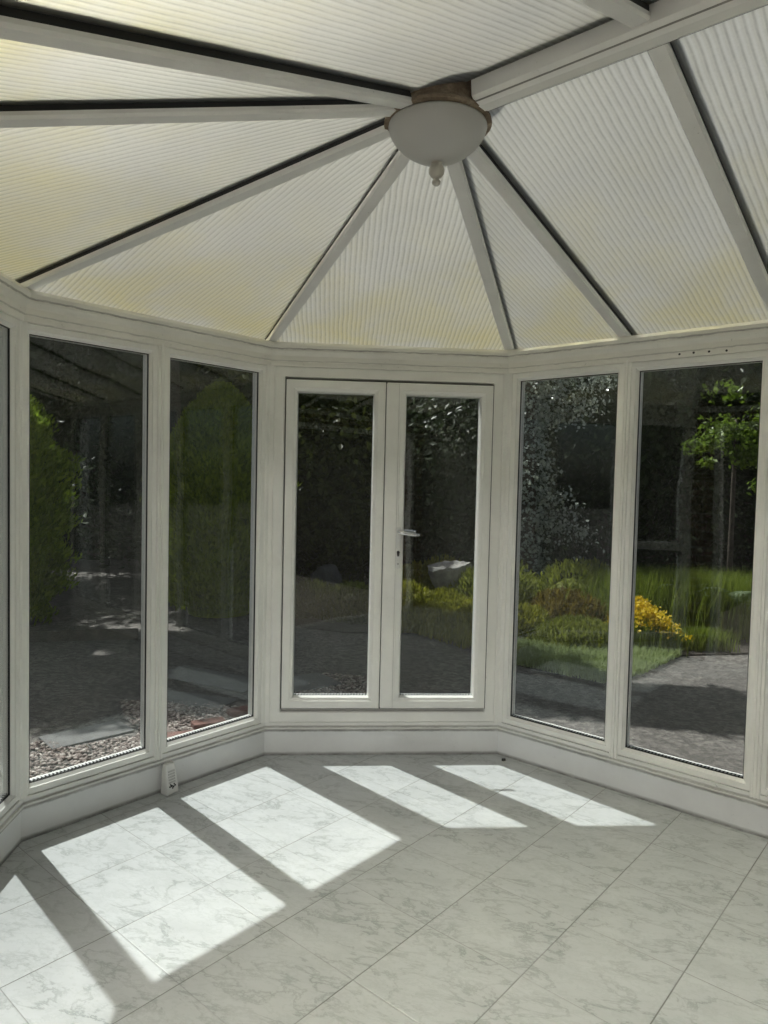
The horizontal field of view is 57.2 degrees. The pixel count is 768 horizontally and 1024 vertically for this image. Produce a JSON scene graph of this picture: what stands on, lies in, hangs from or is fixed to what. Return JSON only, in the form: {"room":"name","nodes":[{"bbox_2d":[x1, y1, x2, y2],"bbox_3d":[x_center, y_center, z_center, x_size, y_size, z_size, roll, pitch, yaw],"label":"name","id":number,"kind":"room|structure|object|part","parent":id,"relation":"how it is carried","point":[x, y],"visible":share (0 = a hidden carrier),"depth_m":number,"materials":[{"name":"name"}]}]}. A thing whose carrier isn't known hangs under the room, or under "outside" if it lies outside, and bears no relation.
{"room":"sunroom","nodes":[
{"label":"sunroom","id":0,"kind":"room"},
{"bbox_2d":[0,812,20,865],"bbox_3d":[-1.571,1.447,2.368,0.104,0.269,1.449,1,3,-4],"label":"wall","id":1,"kind":"structure","parent":0,"point":[10,838],"depth_m":2.95,"materials":[{"name":"white paint"}]},
{"bbox_2d":[0,311,18,817],"bbox_3d":[-1.552,0.232,2.649,0.068,2.036,0.647,1,3,-4],"label":"window","id":2,"kind":"structure","parent":1,"relation":"in","point":[9,326],"depth_m":2.93,"materials":[{"name":"white plastic"}]},
{"bbox_2d":[0,798,23,833],"bbox_3d":[-1.559,1.290,2.362,0.111,0.046,1.445,1,3,-4],"label":"trim","id":3,"kind":"structure","parent":1,"relation":"on","point":[13,812],"depth_m":2.93,"materials":[{"name":"white plastic"}]},
{"bbox_2d":[0,272,30,320],"bbox_3d":[-1.477,-0.833,2.271,0.108,0.128,1.416,1,3,-4],"label":"trim","id":4,"kind":"structure","parent":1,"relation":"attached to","point":[14,297],"depth_m":2.81,"materials":[{"name":"white plastic"}]},
{"bbox_2d":[0,99,395,127],"bbox_3d":[-0.758,-1.113,1.903,1.757,0.519,0.060,0,3,-26],"label":"rafter","id":5,"kind":"object","parent":4,"relation":"on","point":[28,115],"visible":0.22,"depth_m":1.98,"materials":[{"name":"white plastic"}]},
{"bbox_2d":[0,39,340,104],"bbox_3d":[-0.668,-1.122,1.914,0.667,0.456,1.517,4,3,41],"label":"roof panel","id":6,"kind":"object","parent":5,"relation":"on","point":[29,73],"visible":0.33,"depth_m":1.75,"materials":[{"name":"white plastic"}]},
{"bbox_2d":[16,121,389,289],"bbox_3d":[-0.814,-1.150,2.701,1.766,0.519,0.060,2,3,19],"label":"rafter","id":7,"kind":"object","parent":4,"relation":"on","point":[371,135],"visible":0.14,"depth_m":2.62,"materials":[{"name":"white plastic"}]},
{"bbox_2d":[0,117,384,280],"bbox_3d":[-0.777,-1.125,2.308,1.638,0.490,1.447,1,3,-4],"label":"roof panel","id":8,"kind":"object","parent":7,"relation":"on","point":[66,192],"visible":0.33,"depth_m":2.33,"materials":[{"name":"white plastic"}]},
{"bbox_2d":[21,731,263,841],"bbox_3d":[-1.168,1.402,3.592,0.104,0.269,1.428,3,3,41],"label":"wall","id":9,"kind":"structure","parent":0,"point":[40,819],"depth_m":3.42,"materials":[{"name":"white paint"}]},
{"bbox_2d":[18,320,27,800],"bbox_3d":[-1.564,0.218,3.012,0.076,2.056,0.088,1,3,0],"label":"trim","id":10,"kind":"structure","parent":9,"relation":"attached to","point":[23,326],"depth_m":3.00,"materials":[{"name":"white plastic"}]},
{"bbox_2d":[28,323,156,794],"bbox_3d":[-1.360,0.210,3.261,0.068,2.036,0.648,4,3,41],"label":"window","id":11,"kind":"structure","parent":9,"relation":"in","point":[145,750],"depth_m":3.44,"materials":[{"name":"white plastic"}]},
{"bbox_2d":[23,723,265,808],"bbox_3d":[-1.158,1.245,3.579,0.111,0.046,1.423,4,3,41],"label":"trim","id":12,"kind":"structure","parent":9,"relation":"on","point":[49,794],"depth_m":3.43,"materials":[{"name":"white plastic"}]},
{"bbox_2d":[23,290,272,365],"bbox_3d":[-1.084,-0.876,3.464,0.108,0.128,1.394,4,3,41],"label":"eaves beam","id":13,"kind":"structure","parent":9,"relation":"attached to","point":[45,309],"depth_m":3.33,"materials":[{"name":"white plastic"}]},
{"bbox_2d":[265,149,409,341],"bbox_3d":[-0.298,-1.164,3.297,0.060,0.519,1.767,0,3,-27],"label":"rafter","id":14,"kind":"object","parent":13,"relation":"on","point":[398,161],"visible":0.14,"depth_m":3.03,"materials":[{"name":"white plastic"}]},
{"bbox_2d":[33,137,396,339],"bbox_3d":[-0.549,-1.150,2.994,1.648,0.490,1.423,4,3,41],"label":"roof panel","id":15,"kind":"object","parent":14,"relation":"on","point":[236,268],"visible":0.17,"depth_m":3.04,"materials":[{"name":"white plastic"}]},
{"bbox_2d":[277,160,503,349],"bbox_3d":[0.098,-1.149,3.317,1.446,0.490,1.641,1,3,-4],"label":"roof panel","id":16,"kind":"object","parent":14,"relation":"on","point":[410,276],"visible":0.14,"depth_m":3.43,"materials":[{"name":"white plastic"}]},
{"bbox_2d":[153,343,165,760],"bbox_3d":[-1.131,0.208,3.511,0.075,2.068,0.046,4,3,41],"label":"trim","id":17,"kind":"structure","parent":9,"relation":"attached to","point":[161,350],"depth_m":3.48,"materials":[{"name":"white plastic"}]},
{"bbox_2d":[162,347,265,752],"bbox_3d":[-0.917,0.197,3.773,0.068,2.036,0.646,3,3,41],"label":"window","id":18,"kind":"structure","parent":9,"relation":"in","point":[253,717],"depth_m":3.95,"materials":[{"name":"white plastic"}]},
{"bbox_2d":[261,365,274,722],"bbox_3d":[-0.680,0.194,4.033,0.087,2.056,0.078,1,3,0],"label":"trim","id":19,"kind":"structure","parent":9,"relation":"attached to","point":[270,370],"depth_m":4.00,"materials":[{"name":"white plastic"}]},
{"bbox_2d":[264,730,497,754],"bbox_3d":[-0.014,1.404,4.166,1.449,0.269,0.104,1,3,-4],"label":"baseboard","id":20,"kind":"structure","parent":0,"point":[372,742],"depth_m":4.12,"materials":[{"name":"white paint"}]},
{"bbox_2d":[280,378,386,708],"bbox_3d":[-0.292,0.194,4.062,0.574,1.892,0.071,1,3,-4],"label":"door","id":21,"kind":"structure","parent":20,"relation":"in","point":[289,699],"depth_m":4.03,"materials":[{"name":"white plastic"}]},
{"bbox_2d":[265,722,497,730],"bbox_3d":[-0.010,1.247,4.151,1.445,0.046,0.111,1,3,-4],"label":"trim","id":22,"kind":"structure","parent":20,"relation":"on","point":[270,726],"depth_m":4.10,"materials":[{"name":"white plastic"}]},
{"bbox_2d":[270,366,503,721],"bbox_3d":[0.015,0.206,4.097,1.312,2.038,0.070,1,3,-4],"label":"trim","id":23,"kind":"structure","parent":20,"relation":"attached to","point":[277,714],"depth_m":4.06,"materials":[{"name":"white plastic"}]},
{"bbox_2d":[271,342,508,373],"bbox_3d":[0.041,-0.875,4.024,1.416,0.128,0.108,1,3,-4],"label":"trim","id":24,"kind":"structure","parent":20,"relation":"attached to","point":[291,354],"depth_m":3.99,"materials":[{"name":"white plastic"}]},
{"bbox_2d":[447,161,514,349],"bbox_3d":[0.501,-1.148,3.356,0.060,0.519,1.760,2,3,18],"label":"rafter","id":25,"kind":"object","parent":24,"relation":"on","point":[457,173],"visible":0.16,"depth_m":3.08,"materials":[{"name":"white plastic"}]},
{"bbox_2d":[379,382,493,708],"bbox_3d":[0.303,0.206,4.099,0.624,1.892,0.191,1,3,-4],"label":"door","id":26,"kind":"structure","parent":20,"relation":"in","point":[390,697],"depth_m":4.07,"materials":[{"name":"white plastic"}]},
{"bbox_3d":[0.082,0.207,4.049,0.028,0.237,0.011,1,3,-4],"label":"handle plate","id":27,"kind":"part","parent":26,"relation":"part of","materials":[{"name":"white plastic"}]},
{"bbox_3d":[0.141,0.123,4.016,0.128,0.031,0.056,1,3,-4],"label":"handle lever","id":28,"kind":"part","parent":26,"relation":"part of","materials":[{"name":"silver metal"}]},
{"bbox_3d":[0.129,0.114,4.151,0.125,0.023,0.053,1,3,-4],"label":"lever","id":29,"kind":"part","parent":26,"relation":"part of","materials":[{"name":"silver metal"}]},
{"bbox_2d":[0,754,767,1023],"bbox_3d":[0.555,1.552,2.104,4.466,0.060,3.280,3,3,41],"label":"floor","id":30,"kind":"structure","parent":0,"point":[432,888],"depth_m":2.66,"materials":[{"name":"tile"}]},
{"bbox_2d":[161,761,178,795],"bbox_3d":[-1.082,1.344,3.557,0.052,0.152,0.074,3,3,35],"label":"air freshener","id":31,"kind":"object","parent":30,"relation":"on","point":[169,784],"visible":1,"depth_m":3.54,"materials":[{"name":"white plastic"}]},
{"bbox_2d":[497,730,767,838],"bbox_3d":[2.009,1.498,3.075,3.541,0.269,0.105,3,3,41],"label":"wall","id":32,"kind":"structure","parent":0,"point":[727,811],"depth_m":3.61,"materials":[{"name":"white paint"}]},
{"bbox_2d":[494,374,512,722],"bbox_3d":[0.711,0.221,4.135,0.088,2.056,0.076,1,3,0],"label":"trim","id":33,"kind":"structure","parent":32,"relation":"attached to","point":[508,378],"depth_m":4.11,"materials":[{"name":"white plastic"}]},
{"bbox_2d":[502,363,623,751],"bbox_3d":[0.990,0.235,3.906,0.663,2.036,0.068,3,3,41],"label":"window","id":34,"kind":"structure","parent":32,"relation":"in","point":[519,379],"depth_m":4.04,"materials":[{"name":"white plastic"}]},
{"bbox_2d":[609,360,632,758],"bbox_3d":[1.244,0.256,3.674,0.046,2.068,0.075,3,3,41],"label":"trim","id":35,"kind":"structure","parent":32,"relation":"attached to","point":[627,367],"depth_m":3.65,"materials":[{"name":"white plastic"}]},
{"bbox_2d":[498,722,767,807],"bbox_3d":[2.008,1.341,3.062,3.539,0.046,0.112,3,3,41],"label":"trim","id":36,"kind":"structure","parent":32,"relation":"on","point":[698,782],"depth_m":3.60,"materials":[{"name":"white plastic"}]},
{"bbox_2d":[617,350,767,790],"bbox_3d":[1.506,0.267,3.460,0.653,2.036,0.068,3,3,41],"label":"window","id":37,"kind":"structure","parent":32,"relation":"in","point":[711,773],"depth_m":3.50,"materials":[{"name":"white plastic"}]},
{"bbox_2d":[750,410,767,798],"bbox_3d":[1.756,0.287,3.231,0.046,2.068,0.075,3,3,41],"label":"trim","id":38,"kind":"structure","parent":32,"relation":"attached to","point":[762,626],"depth_m":3.22,"materials":[{"name":"white plastic"}]},
{"bbox_2d":[761,651,767,795],"bbox_3d":[2.023,0.299,3.014,0.663,2.036,0.068,3,3,41],"label":"window","id":39,"kind":"structure","parent":32,"relation":"in","point":[764,779],"depth_m":3.23,"materials":[{"name":"white plastic"}]},
{"bbox_2d":[642,0,657,3],"bbox_3d":[0.409,-1.069,1.034,0.684,0.478,1.594,4,3,41],"label":"roof panel","id":40,"kind":"object","parent":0,"point":[645,1],"visible":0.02,"depth_m":1.82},
{"bbox_3d":[2.372,0.143,0.497,0.250,3.220,3.780,3,3,41],"label":"wall","id":41,"kind":"structure","parent":0,"visible":0},
{"bbox_2d":[471,0,767,111],"bbox_3d":[1.311,-1.296,1.379,2.652,0.146,0.180,3,3,41],"label":"ridge beam","id":42,"kind":"structure","parent":41,"relation":"attached to","point":[611,42],"depth_m":1.95,"materials":[{"name":"white plastic"}]},
{"bbox_2d":[384,80,491,186],"bbox_3d":[0.180,-1.304,2.357,0.360,0.419,0.360,1,3,0],"label":"ceiling light","id":43,"kind":"object","parent":42,"relation":"attached to","point":[443,125],"visible":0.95,"depth_m":2.26,"materials":[{"name":"white glass"}]},
{"bbox_3d":[0.178,-1.230,2.360,0.330,0.120,0.330,1,3,0],"label":"lamp shade","id":44,"kind":"part","parent":43,"relation":"part of","materials":[{"name":"white glass"}]},
{"bbox_2d":[576,0,650,27],"bbox_3d":[0.144,-1.080,1.262,0.060,0.552,1.628,4,3,41],"label":"rafter","id":45,"kind":"object","parent":42,"relation":"attached to","point":[631,13],"visible":0.93,"depth_m":1.76,"materials":[{"name":"white plastic"}]},
{"bbox_2d":[508,319,767,373],"bbox_3d":[2.041,-0.781,2.938,3.525,0.128,0.109,3,3,41],"label":"eaves beam","id":46,"kind":"structure","parent":41,"relation":"attached to","point":[750,336],"depth_m":3.52,"materials":[{"name":"white"}]},
{"bbox_2d":[468,144,631,336],"bbox_3d":[0.812,-1.128,3.104,0.060,0.516,1.623,3,3,41],"label":"rafter","id":47,"kind":"object","parent":46,"relation":"on","point":[480,157],"visible":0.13,"depth_m":2.91,"materials":[{"name":"white plastic"}]},
{"bbox_2d":[462,157,617,348],"bbox_3d":[0.528,-1.138,3.321,0.715,0.492,1.644,3,3,40],"label":"roof panel","id":48,"kind":"object","parent":47,"relation":"on","point":[542,306],"visible":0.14,"depth_m":3.36,"materials":[{"name":"white plastic"}]},
{"bbox_2d":[481,51,767,335],"bbox_3d":[1.040,-1.116,2.833,0.684,0.515,1.723,3,3,41],"label":"roof panel","id":49,"kind":"object","parent":47,"relation":"on","point":[604,157],"visible":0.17,"depth_m":2.63,"materials":[{"name":"white plastic"}]},
{"bbox_2d":[647,42,767,312],"bbox_3d":[1.302,-1.112,2.600,0.060,0.552,1.745,3,3,41],"label":"rafter","id":50,"kind":"object","parent":46,"relation":"on","point":[664,59],"visible":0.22,"depth_m":2.31,"materials":[{"name":"white plastic"}]},
{"bbox_2d":[671,5,767,270],"bbox_3d":[1.570,-1.083,2.376,0.684,0.515,1.723,3,3,41],"label":"roof panel","id":51,"kind":"object","parent":50,"relation":"on","point":[724,65],"visible":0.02,"depth_m":2.10,"materials":[{"name":"white plastic"}]},
{"bbox_3d":[-0.087,0.095,0.290,3.800,3.220,0.250,4,3,41],"label":"wall","id":52,"kind":"structure","parent":0,"visible":0},
{"bbox_2d":[0,5,411,108],"bbox_3d":[-0.426,-1.093,1.674,0.060,0.516,1.506,4,3,41],"label":"rafter","id":53,"kind":"object","parent":52,"relation":"attached to","point":[19,25],"visible":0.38,"depth_m":1.60,"materials":[{"name":"white plastic"}]},
{"bbox_2d":[0,0,612,91],"bbox_3d":[-0.120,-1.102,1.491,0.684,0.478,1.594,4,3,41],"label":"roof panel","id":54,"kind":"object","parent":53,"relation":"on","point":[411,45],"visible":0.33,"depth_m":1.71,"materials":[{"name":"white plastic"}]},
{"label":"outside","id":55,"kind":"structure","parent":0,"visible":0},
{"bbox_2d":[30,557,751,775],"bbox_3d":[-0.025,1.077,17.564,80.000,0.300,85.000,1,3,0],"label":"ground","id":56,"kind":"structure","parent":55,"point":[691,708],"depth_m":6.16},
{"bbox_2d":[30,394,86,624],"bbox_3d":[-4.239,-0.132,7.549,2.005,2.904,1.956,3,3,30],"label":"conifer","id":57,"kind":"object","parent":56,"relation":"on","point":[45,487],"visible":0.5,"depth_m":7.54,"materials":[{"name":"green plant"}]},
{"bbox_2d":[30,337,100,505],"bbox_3d":[-6.337,-2.894,11.115,3.813,8.010,3.682,2,3,14],"label":"tree","id":58,"kind":"object","parent":56,"relation":"on","point":[39,382],"visible":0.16,"depth_m":10.98,"materials":[{"name":"green plant"}]},
{"bbox_2d":[30,628,137,641],"bbox_3d":[-3.728,1.250,7.065,2.400,0.110,0.050,1,3,-12],"label":"edging","id":59,"kind":"object","parent":56,"relation":"on","point":[124,633],"visible":0.8,"depth_m":7.18,"materials":[{"name":"grey stone"}]},
{"bbox_2d":[38,720,134,749],"bbox_3d":[-1.934,1.448,4.590,0.520,0.014,0.270,-1,3,-43],"label":"paving slab","id":60,"kind":"object","parent":56,"relation":"on","point":[77,736],"visible":1,"depth_m":4.57,"materials":[{"name":"concrete"}]},
{"bbox_2d":[30,699,245,777],"bbox_3d":[-1.809,1.472,4.063,1.628,0.025,2.800,3,3,31],"label":"gravel","id":61,"kind":"object","parent":56,"relation":"on","point":[173,709],"visible":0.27,"depth_m":4.44,"materials":[{"name":"gravel"}]},
{"bbox_2d":[167,730,192,737],"bbox_3d":[-1.334,1.449,4.530,0.220,0.045,0.104,0,3,-20],"label":"brick","id":62,"kind":"object","parent":61,"relation":"on","point":[169,734],"visible":0.09,"depth_m":4.54,"materials":[{"name":"red brick"}]},
{"bbox_2d":[191,716,225,729],"bbox_3d":[-1.194,1.441,4.789,0.220,0.045,0.104,0,3,-30],"label":"brick","id":63,"kind":"object","parent":61,"relation":"on","point":[196,724],"visible":0.66,"depth_m":4.76,"materials":[{"name":"red brick"}]},
{"bbox_2d":[226,705,247,716],"bbox_3d":[-1.013,1.433,5.069,0.220,0.045,0.104,-1,3,-40],"label":"brick","id":64,"kind":"object","parent":61,"relation":"on","point":[241,710],"visible":0.54,"depth_m":5.01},
{"bbox_2d":[43,339,252,571],"bbox_3d":[-4.057,-2.540,12.207,3.949,7.311,3.694,3,3,40],"label":"tree","id":65,"kind":"object","parent":56,"relation":"on","point":[116,407],"visible":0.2,"depth_m":11.53,"materials":[{"name":"green plant"}]},
{"bbox_2d":[169,360,180,560],"bbox_3d":[-2.325,-2.512,8.908,6.486,7.660,3.700,1,3,-2],"label":"tree","id":66,"kind":"object","parent":56,"relation":"on","point":[175,401],"visible":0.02,"depth_m":9.36,"materials":[{"name":"green plant"}]},
{"bbox_2d":[167,690,236,708],"bbox_3d":[-1.453,1.426,5.349,0.620,0.014,0.260,2,3,17],"label":"paving slab","id":67,"kind":"object","parent":56,"relation":"on","point":[176,696],"visible":0.74,"depth_m":5.34,"materials":[{"name":"concrete"}]},
{"bbox_2d":[168,665,247,692],"bbox_3d":[-1.453,1.400,5.929,0.950,0.014,0.360,3,3,27],"label":"paving slab","id":68,"kind":"object","parent":56,"relation":"on","point":[216,679],"visible":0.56,"depth_m":5.90,"materials":[{"name":"concrete"}]},
{"bbox_2d":[140,381,301,618],"bbox_3d":[-2.032,-0.159,8.795,1.859,2.949,1.863,3,3,31],"label":"conifer","id":69,"kind":"object","parent":56,"relation":"on","point":[210,480],"visible":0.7,"depth_m":8.27,"materials":[{"name":"green plant"}]},
{"bbox_2d":[189,364,411,583],"bbox_3d":[-1.345,-1.485,11.544,3.676,5.388,3.531,1,3,0],"label":"tree","id":70,"kind":"object","parent":56,"relation":"on","point":[305,400],"visible":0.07,"depth_m":10.57,"materials":[{"name":"green plant"}]},
{"bbox_2d":[294,672,341,692],"bbox_3d":[-0.653,1.421,5.869,0.480,0.014,0.400,0,3,-35],"label":"paving slab","id":71,"kind":"object","parent":56,"relation":"on","point":[300,681],"visible":0.56,"depth_m":5.86,"materials":[{"name":"concrete"}]},
{"bbox_2d":[294,672,366,693],"bbox_3d":[-0.383,1.450,5.324,1.105,0.022,1.726,2,3,11],"label":"gravel","id":72,"kind":"object","parent":56,"relation":"on","point":[340,689],"visible":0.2,"depth_m":5.79,"materials":[{"name":"gravel"}]},
{"bbox_2d":[296,395,405,584],"bbox_3d":[-0.737,-0.205,10.218,2.129,2.976,1.946,1,3,0],"label":"tree","id":73,"kind":"object","parent":56,"relation":"on","point":[334,493],"visible":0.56,"depth_m":9.68,"materials":[{"name":"green plant"}]},
{"bbox_2d":[42,343,755,573],"bbox_3d":[1.016,-1.230,14.707,30.297,4.899,2.215,1,3,0],"label":"hedge","id":74,"kind":"object","parent":56,"relation":"on","point":[708,558],"visible":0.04,"depth_m":14.16,"materials":[{"name":"green plant"}]},
{"bbox_2d":[363,380,563,572],"bbox_3d":[1.294,-1.165,11.940,3.505,4.835,3.170,1,3,0],"label":"tree","id":75,"kind":"object","parent":56,"relation":"on","point":[418,400],"visible":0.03,"depth_m":11.25,"materials":[{"name":"green plant"}]},
{"bbox_2d":[403,398,560,574],"bbox_3d":[1.297,-0.344,10.584,2.764,3.314,1.867,1,3,0],"label":"bush","id":76,"kind":"object","parent":56,"relation":"on","point":[447,490],"visible":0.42,"depth_m":10.20,"materials":[{"name":"green plant"}]},
{"bbox_2d":[248,617,748,684],"bbox_3d":[1.969,1.373,8.542,7.200,0.035,5.050,1,3,0],"label":"bed","id":77,"kind":"object","parent":56,"relation":"on","point":[312,623],"visible":0.19,"depth_m":7.91,"materials":[{"name":"soil"}]},
{"bbox_2d":[295,578,338,618],"bbox_3d":[-0.878,1.049,8.916,1.024,0.438,0.922,1,3,0],"label":"shrub","id":78,"kind":"object","parent":77,"relation":"on","point":[308,594],"visible":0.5,"depth_m":8.66,"materials":[{"name":"green plant"}]},
{"bbox_2d":[310,564,341,584],"bbox_3d":[-0.774,0.988,9.310,0.445,0.616,0.333,1,3,0],"label":"stone block","id":79,"kind":"object","parent":77,"relation":"on","point":[330,573],"visible":0.49,"depth_m":9.17,"materials":[{"name":"grey stone"}]},
{"bbox_2d":[315,579,368,624],"bbox_3d":[-0.322,1.056,8.649,1.087,0.474,0.944,1,3,0],"label":"shrub","id":80,"kind":"object","parent":77,"relation":"on","point":[352,604],"visible":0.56,"depth_m":8.42,"materials":[{"name":"green plant"}]},
{"bbox_2d":[402,578,439,604],"bbox_3d":[0.285,1.048,8.597,1.170,0.523,0.941,1,3,0],"label":"shrub","id":81,"kind":"object","parent":77,"relation":"on","point":[411,591],"visible":0.16,"depth_m":8.44,"materials":[{"name":"green plant"}]},
{"bbox_2d":[401,600,449,633],"bbox_3d":[0.387,1.172,8.079,0.893,0.324,0.684,1,3,0],"label":"shrub","id":82,"kind":"object","parent":77,"relation":"on","point":[413,612],"visible":0.43,"depth_m":7.89,"materials":[{"name":"green plant"}]},
{"bbox_2d":[402,553,472,590],"bbox_3d":[0.698,0.913,9.808,1.596,0.703,0.855,1,3,0],"label":"shrub","id":83,"kind":"object","parent":77,"relation":"on","point":[422,576],"visible":0.17,"depth_m":9.66,"materials":[{"name":"green plant"}]},
{"bbox_2d":[420,585,472,612],"bbox_3d":[0.805,1.108,8.492,1.063,0.435,0.848,1,3,0],"label":"shrub","id":84,"kind":"object","parent":77,"relation":"on","point":[445,600],"visible":0.38,"depth_m":8.40,"materials":[{"name":"green plant"}]},
{"bbox_2d":[427,560,472,589],"bbox_3d":[0.855,0.982,9.213,0.592,0.671,0.464,1,3,0],"label":"stone basin","id":85,"kind":"object","parent":77,"relation":"on","point":[445,572],"visible":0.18,"depth_m":9.03,"materials":[{"name":"grey stone"}]},
{"bbox_2d":[430,606,472,638],"bbox_3d":[0.974,1.190,7.798,0.954,0.340,0.730,1,3,0],"label":"shrub","id":86,"kind":"object","parent":77,"relation":"on","point":[464,616],"visible":0.38,"depth_m":7.66,"materials":[{"name":"green plant"}]},
{"bbox_2d":[452,581,472,598],"bbox_3d":[1.293,1.054,9.131,0.967,0.509,1.015,-1,4,-44],"label":"shrub","id":87,"kind":"object","parent":77,"relation":"on","point":[470,584],"visible":0.04,"depth_m":8.98,"materials":[{"name":"green plant"}]},
{"bbox_2d":[414,619,523,653],"bbox_3d":[0.929,1.290,7.364,0.666,0.186,1.528,0,3,-35],"label":"grass","id":88,"kind":"structure","parent":77,"relation":"on","point":[466,641],"depth_m":7.45,"materials":[{"name":"green plant"}]},
{"bbox_2d":[448,560,545,604],"bbox_3d":[1.475,0.944,9.005,1.420,0.749,0.955,1,3,0],"label":"shrub","id":89,"kind":"object","parent":77,"relation":"on","point":[526,578],"visible":0.21,"depth_m":8.86,"materials":[{"name":"green plant"}]},
{"bbox_2d":[517,600,551,641],"bbox_3d":[1.384,1.153,7.814,1.012,0.431,0.869,1,3,0],"label":"shrub","id":90,"kind":"object","parent":77,"relation":"on","point":[527,615],"visible":0.26,"depth_m":7.58,"materials":[{"name":"green plant"}]},
{"bbox_2d":[519,375,617,597],"bbox_3d":[2.369,-1.144,9.598,2.120,5.054,1.002,2,3,17],"label":"tree","id":91,"kind":"object","parent":77,"relation":"on","point":[530,521],"visible":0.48,"depth_m":9.60,"materials":[{"name":"green plant"}]},
{"bbox_2d":[529,584,608,621],"bbox_3d":[2.124,1.110,8.199,1.175,0.518,0.861,1,3,0],"label":"shrub","id":92,"kind":"object","parent":77,"relation":"on","point":[554,602],"visible":0.57,"depth_m":8.05,"materials":[{"name":"brown plant"}]},
{"bbox_2d":[528,556,609,614],"bbox_3d":[2.545,0.950,8.892,1.520,0.796,1.054,1,3,0],"label":"shrub","id":93,"kind":"object","parent":77,"relation":"on","point":[550,571],"visible":0.22,"depth_m":8.79,"materials":[{"name":"green plant"}]},
{"bbox_2d":[526,613,634,650],"bbox_3d":[2.052,1.228,7.407,1.149,0.349,0.847,1,3,0],"label":"shrub","id":94,"kind":"object","parent":77,"relation":"on","point":[567,629],"visible":0.65,"depth_m":7.23,"materials":[{"name":"green plant"}]},
{"bbox_2d":[516,637,683,683],"bbox_3d":[1.903,1.383,6.690,2.002,0.105,1.406,2,3,13],"label":"grass","id":95,"kind":"structure","parent":77,"relation":"on","point":[591,663],"depth_m":6.63,"materials":[{"name":"green plant"}]},
{"bbox_2d":[586,595,702,655],"bbox_3d":[2.735,1.150,7.380,1.392,0.549,0.853,1,3,0],"label":"flowers","id":96,"kind":"object","parent":77,"relation":"on","point":[651,629],"visible":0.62,"depth_m":7.28,"materials":[{"name":"yellow plant"}]},
{"bbox_2d":[549,560,751,642],"bbox_3d":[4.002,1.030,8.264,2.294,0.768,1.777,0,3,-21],"label":"grass","id":97,"kind":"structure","parent":77,"relation":"on","point":[738,614],"depth_m":7.94,"materials":[{"name":"green plant"}]},
{"bbox_2d":[636,574,726,595],"bbox_3d":[3.605,1.084,8.391,1.305,0.633,0.940,1,3,0],"label":"fern","id":98,"kind":"object","parent":77,"relation":"on","point":[639,574],"visible":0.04,"depth_m":8.14,"materials":[{"name":"green plant"}]},
{"bbox_2d":[671,623,742,652],"bbox_3d":[3.353,1.309,7.407,0.780,0.256,0.481,1,3,0],"label":"grass","id":99,"kind":"structure","parent":77,"relation":"on","point":[701,640],"depth_m":7.32,"materials":[{"name":"green plant"}]},
{"bbox_2d":[693,581,750,612],"bbox_3d":[4.095,1.125,8.006,1.116,0.608,0.998,1,3,0],"label":"fern","id":100,"kind":"object","parent":77,"relation":"on","point":[731,594],"visible":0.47,"depth_m":7.84,"materials":[{"name":"green plant"}]},
{"bbox_2d":[535,366,741,577],"bbox_3d":[4.009,-1.918,12.072,3.838,6.451,3.621,2,3,13],"label":"tree","id":101,"kind":"object","parent":56,"relation":"on","point":[587,455],"visible":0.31,"depth_m":11.38,"materials":[{"name":"green plant"}]},
{"bbox_2d":[674,363,761,575],"bbox_3d":[6.904,-2.112,11.750,4.191,7.000,3.868,0,3,-24],"label":"tree","id":102,"kind":"object","parent":56,"relation":"on","point":[749,375],"visible":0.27,"depth_m":11.51,"materials":[{"name":"green plant"}]},
{"bbox_2d":[680,379,759,575],"bbox_3d":[4.568,-0.146,9.133,1.525,3.197,0.880,2,3,12],"label":"tree","id":103,"kind":"object","parent":56,"relation":"on","point":[748,457],"visible":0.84,"depth_m":9.01,"materials":[{"name":"green plant"}]}
]}

